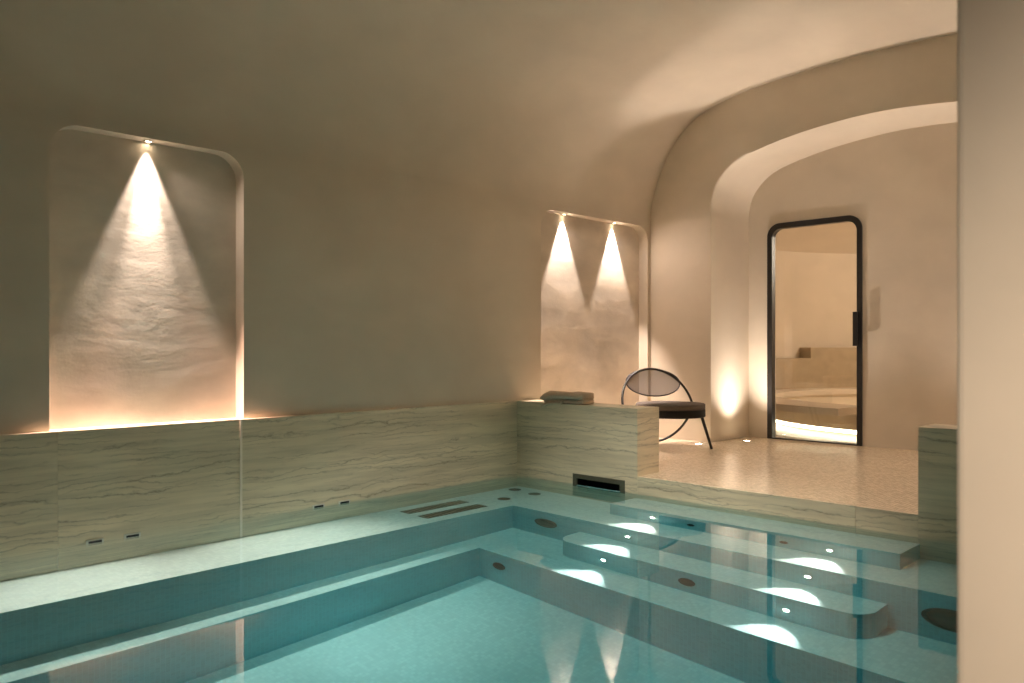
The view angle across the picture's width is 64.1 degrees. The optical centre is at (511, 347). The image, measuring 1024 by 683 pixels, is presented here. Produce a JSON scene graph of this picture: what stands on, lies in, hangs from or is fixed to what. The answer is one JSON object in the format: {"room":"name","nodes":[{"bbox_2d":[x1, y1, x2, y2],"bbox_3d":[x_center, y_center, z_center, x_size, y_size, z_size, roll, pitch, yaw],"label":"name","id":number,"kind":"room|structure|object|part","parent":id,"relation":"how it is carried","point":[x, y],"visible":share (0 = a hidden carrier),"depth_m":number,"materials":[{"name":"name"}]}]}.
{"room":"indoor spa pool","nodes":[
{"label":"indoor spa pool","id":0,"kind":"room"},
{"bbox_2d":[0,401,516,556],"bbox_3d":[-2.441,1.004,4.245,0.050,1.131,7.000,0,0,45],"label":"wall","id":1,"kind":"structure","parent":0,"point":[295,462],"depth_m":4.93,"materials":[{"name":"beige stone"}]},
{"bbox_2d":[86,538,103,543],"bbox_3d":[-2.246,1.048,4.404,0.012,0.034,0.090,0,0,45],"label":"jet","id":2,"kind":"object","parent":1,"relation":"attached to","point":[98,539],"depth_m":4.40,"materials":[{"name":"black metal"}]},
{"bbox_2d":[124,532,140,537],"bbox_3d":[-2.108,1.048,4.543,0.012,0.034,0.090,0,0,45],"label":"jet","id":3,"kind":"object","parent":1,"relation":"attached to","point":[136,533],"depth_m":4.54,"materials":[{"name":"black metal"}]},
{"bbox_2d":[240,419,241,519],"bbox_3d":[-1.673,0.980,5.016,0.054,1.081,0.014,0,0,45],"label":"trim","id":4,"kind":"structure","parent":1,"relation":"attached to","point":[240,419],"depth_m":4.99,"materials":[{"name":"beige stone"}]},
{"bbox_2d":[312,503,324,507],"bbox_3d":[-1.274,1.048,5.383,0.012,0.034,0.090,0,0,45],"label":"jet","id":5,"kind":"object","parent":1,"relation":"attached to","point":[323,504],"depth_m":5.38,"materials":[{"name":"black metal"}]},
{"bbox_2d":[338,499,349,503],"bbox_3d":[-1.133,1.048,5.525,0.012,0.034,0.090,0,0,45],"label":"jet","id":6,"kind":"object","parent":1,"relation":"attached to","point":[348,500],"depth_m":5.52,"materials":[{"name":"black metal"}]},
{"bbox_2d":[0,99,649,434],"bbox_3d":[-1.800,0.200,4.972,0.105,2.900,8.934,0,0,45],"label":"wall","id":7,"kind":"structure","parent":0,"point":[177,277],"depth_m":5.19,"materials":[{"name":"paint"}]},
{"bbox_2d":[0,0,956,220],"bbox_3d":[-0.220,-1.812,3.389,4.370,1.125,8.914,0,0,45],"label":"ceiling","id":8,"kind":"structure","parent":0,"point":[585,104],"depth_m":5.69,"materials":[{"name":"paint"}]},
{"bbox_2d":[517,399,658,493],"bbox_3d":[0.551,1.004,6.397,1.245,1.131,0.270,0,0,45],"label":"wall","id":9,"kind":"structure","parent":0,"point":[555,442],"depth_m":6.20,"materials":[{"name":"stone"}]},
{"bbox_2d":[540,391,593,406],"bbox_3d":[0.423,0.407,6.399,0.430,0.130,0.178,0,0,45],"label":"folded towel","id":10,"kind":"object","parent":9,"relation":"on","point":[550,397],"visible":1,"depth_m":6.33,"materials":[{"name":"fabric"}]},
{"bbox_2d":[573,473,624,491],"bbox_3d":[0.696,1.039,6.166,0.495,0.146,0.154,0,0,45],"label":"skimmer","id":11,"kind":"object","parent":9,"relation":"attached to","point":[578,479],"visible":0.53,"depth_m":6.22,"materials":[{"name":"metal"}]},
{"bbox_2d":[637,476,917,536],"bbox_3d":[1.583,1.248,5.204,1.899,0.644,0.030,0,0,45],"label":"pool edge","id":12,"kind":"structure","parent":0,"point":[772,504],"depth_m":5.07,"materials":[{"name":"beige stone"}]},
{"bbox_2d":[642,423,917,513],"bbox_3d":[4.271,1.016,8.416,5.600,0.268,8.322,0,0,45],"label":"floor","id":13,"kind":"structure","parent":0,"point":[865,476],"depth_m":6.14,"materials":[{"name":"stone"}]},
{"bbox_2d":[621,368,712,448],"bbox_3d":[1.378,0.542,7.308,0.712,0.707,0.740,0,0,-13],"label":"chair","id":14,"kind":"object","parent":13,"relation":"on","point":[652,382],"visible":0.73,"depth_m":7.53,"materials":[{"name":"black metal"}]},
{"bbox_3d":[1.310,0.325,7.591,0.536,0.244,0.130,0,0,-16],"label":"backrest","id":15,"kind":"part","parent":14,"relation":"part of","materials":[{"name":"grey"}]},
{"bbox_2d":[636,401,704,410],"bbox_3d":[1.402,0.514,7.246,0.606,0.055,0.606,0,0,45],"label":"seat cushion","id":16,"kind":"object","parent":14,"relation":"on","point":[663,405],"depth_m":7.03,"materials":[{"name":"fabric"}]},
{"bbox_3d":[1.402,0.574,7.246,0.610,0.067,0.610,0,0,45],"label":"seat","id":17,"kind":"part","parent":14,"relation":"part of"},
{"bbox_3d":[1.714,0.744,7.209,0.125,0.303,0.028,0,0,37],"label":"leg","id":18,"kind":"part","parent":14,"relation":"part of","materials":[{"name":"black metal"}]},
{"bbox_2d":[776,348,856,433],"bbox_3d":[4.176,0.431,10.436,2.398,0.862,5.318,0,0,45],"label":"bench","id":19,"kind":"object","parent":13,"relation":"on","point":[816,390],"visible":0.41,"depth_m":11.39,"materials":[{"name":"paint"}]},
{"bbox_3d":[4.176,0.615,10.429,2.388,0.070,5.308,0,0,45],"label":"seat","id":20,"kind":"part","parent":19,"relation":"part of","materials":[{"name":"paint"}]},
{"bbox_3d":[4.337,0.736,10.270,1.921,0.172,4.397,0,0,45],"label":"panel","id":21,"kind":"part","parent":19,"relation":"part of","materials":[{"name":"paint"}]},
{"bbox_3d":[4.878,0.290,11.557,3.870,0.580,0.974,0,0,-9],"label":"backrest","id":22,"kind":"part","parent":19,"relation":"part of","materials":[{"name":"stone"}]},
{"bbox_2d":[650,34,956,441],"bbox_3d":[3.176,-0.713,6.809,4.370,3.325,0.726,0,0,45],"label":"wall","id":23,"kind":"structure","parent":0,"point":[708,182],"depth_m":7.66,"materials":[{"name":"paint"}]},
{"bbox_2d":[776,250,856,357],"bbox_3d":[5.232,-0.400,9.384,5.799,2.900,5.792,0,0,45],"label":"wall","id":24,"kind":"structure","parent":0,"point":[816,293],"depth_m":11.96,"materials":[{"name":"paint"}]},
{"bbox_2d":[776,222,856,253],"bbox_3d":[5.230,-1.575,9.382,5.600,0.550,5.600,0,0,45],"label":"ceiling","id":25,"kind":"structure","parent":0,"point":[838,238],"depth_m":11.61,"materials":[{"name":"paint"}]},
{"bbox_2d":[749,122,956,450],"bbox_3d":[3.506,-0.525,7.078,3.600,3.050,0.160,0,0,45],"label":"wall","id":26,"kind":"structure","parent":0,"point":[901,185],"depth_m":7.16,"materials":[{"name":"paint"}]},
{"bbox_2d":[767,215,861,445],"bbox_3d":[2.813,-0.152,7.644,0.910,2.089,0.112,0,0,45],"label":"door","id":27,"kind":"structure","parent":26,"relation":"in","point":[857,316],"depth_m":7.79,"materials":[{"name":"black metal"}]},
{"bbox_3d":[3.085,-0.168,7.333,0.042,0.307,0.052,0,0,45],"label":"handle","id":28,"kind":"part","parent":27,"relation":"part of","materials":[{"name":"black metal"}]},
{"bbox_2d":[918,424,956,542],"bbox_3d":[2.787,1.004,4.178,1.255,1.131,0.270,0,0,45],"label":"wall","id":29,"kind":"structure","parent":0,"point":[937,443],"depth_m":4.46,"materials":[{"name":"stone"}]},
{"bbox_2d":[957,0,1023,682],"bbox_3d":[3.515,0.200,2.182,2.690,2.900,5.404,0,0,45],"label":"wall","id":30,"kind":"structure","parent":0,"point":[990,33],"depth_m":1.18,"materials":[{"name":"paint"}]},
{"bbox_3d":[-0.524,2.715,2.582,3.646,0.100,4.540,0,0,45],"label":"floor","id":31,"kind":"structure","parent":0,"visible":0},
{"bbox_2d":[0,476,956,682],"bbox_3d":[-0.401,1.887,3.206,4.312,1.675,5.602,0,0,45],"label":"pool water","id":32,"kind":"object","parent":31,"relation":"on","point":[513,579],"visible":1,"depth_m":3.46,"materials":[{"name":"teal liquid"}]}
]}

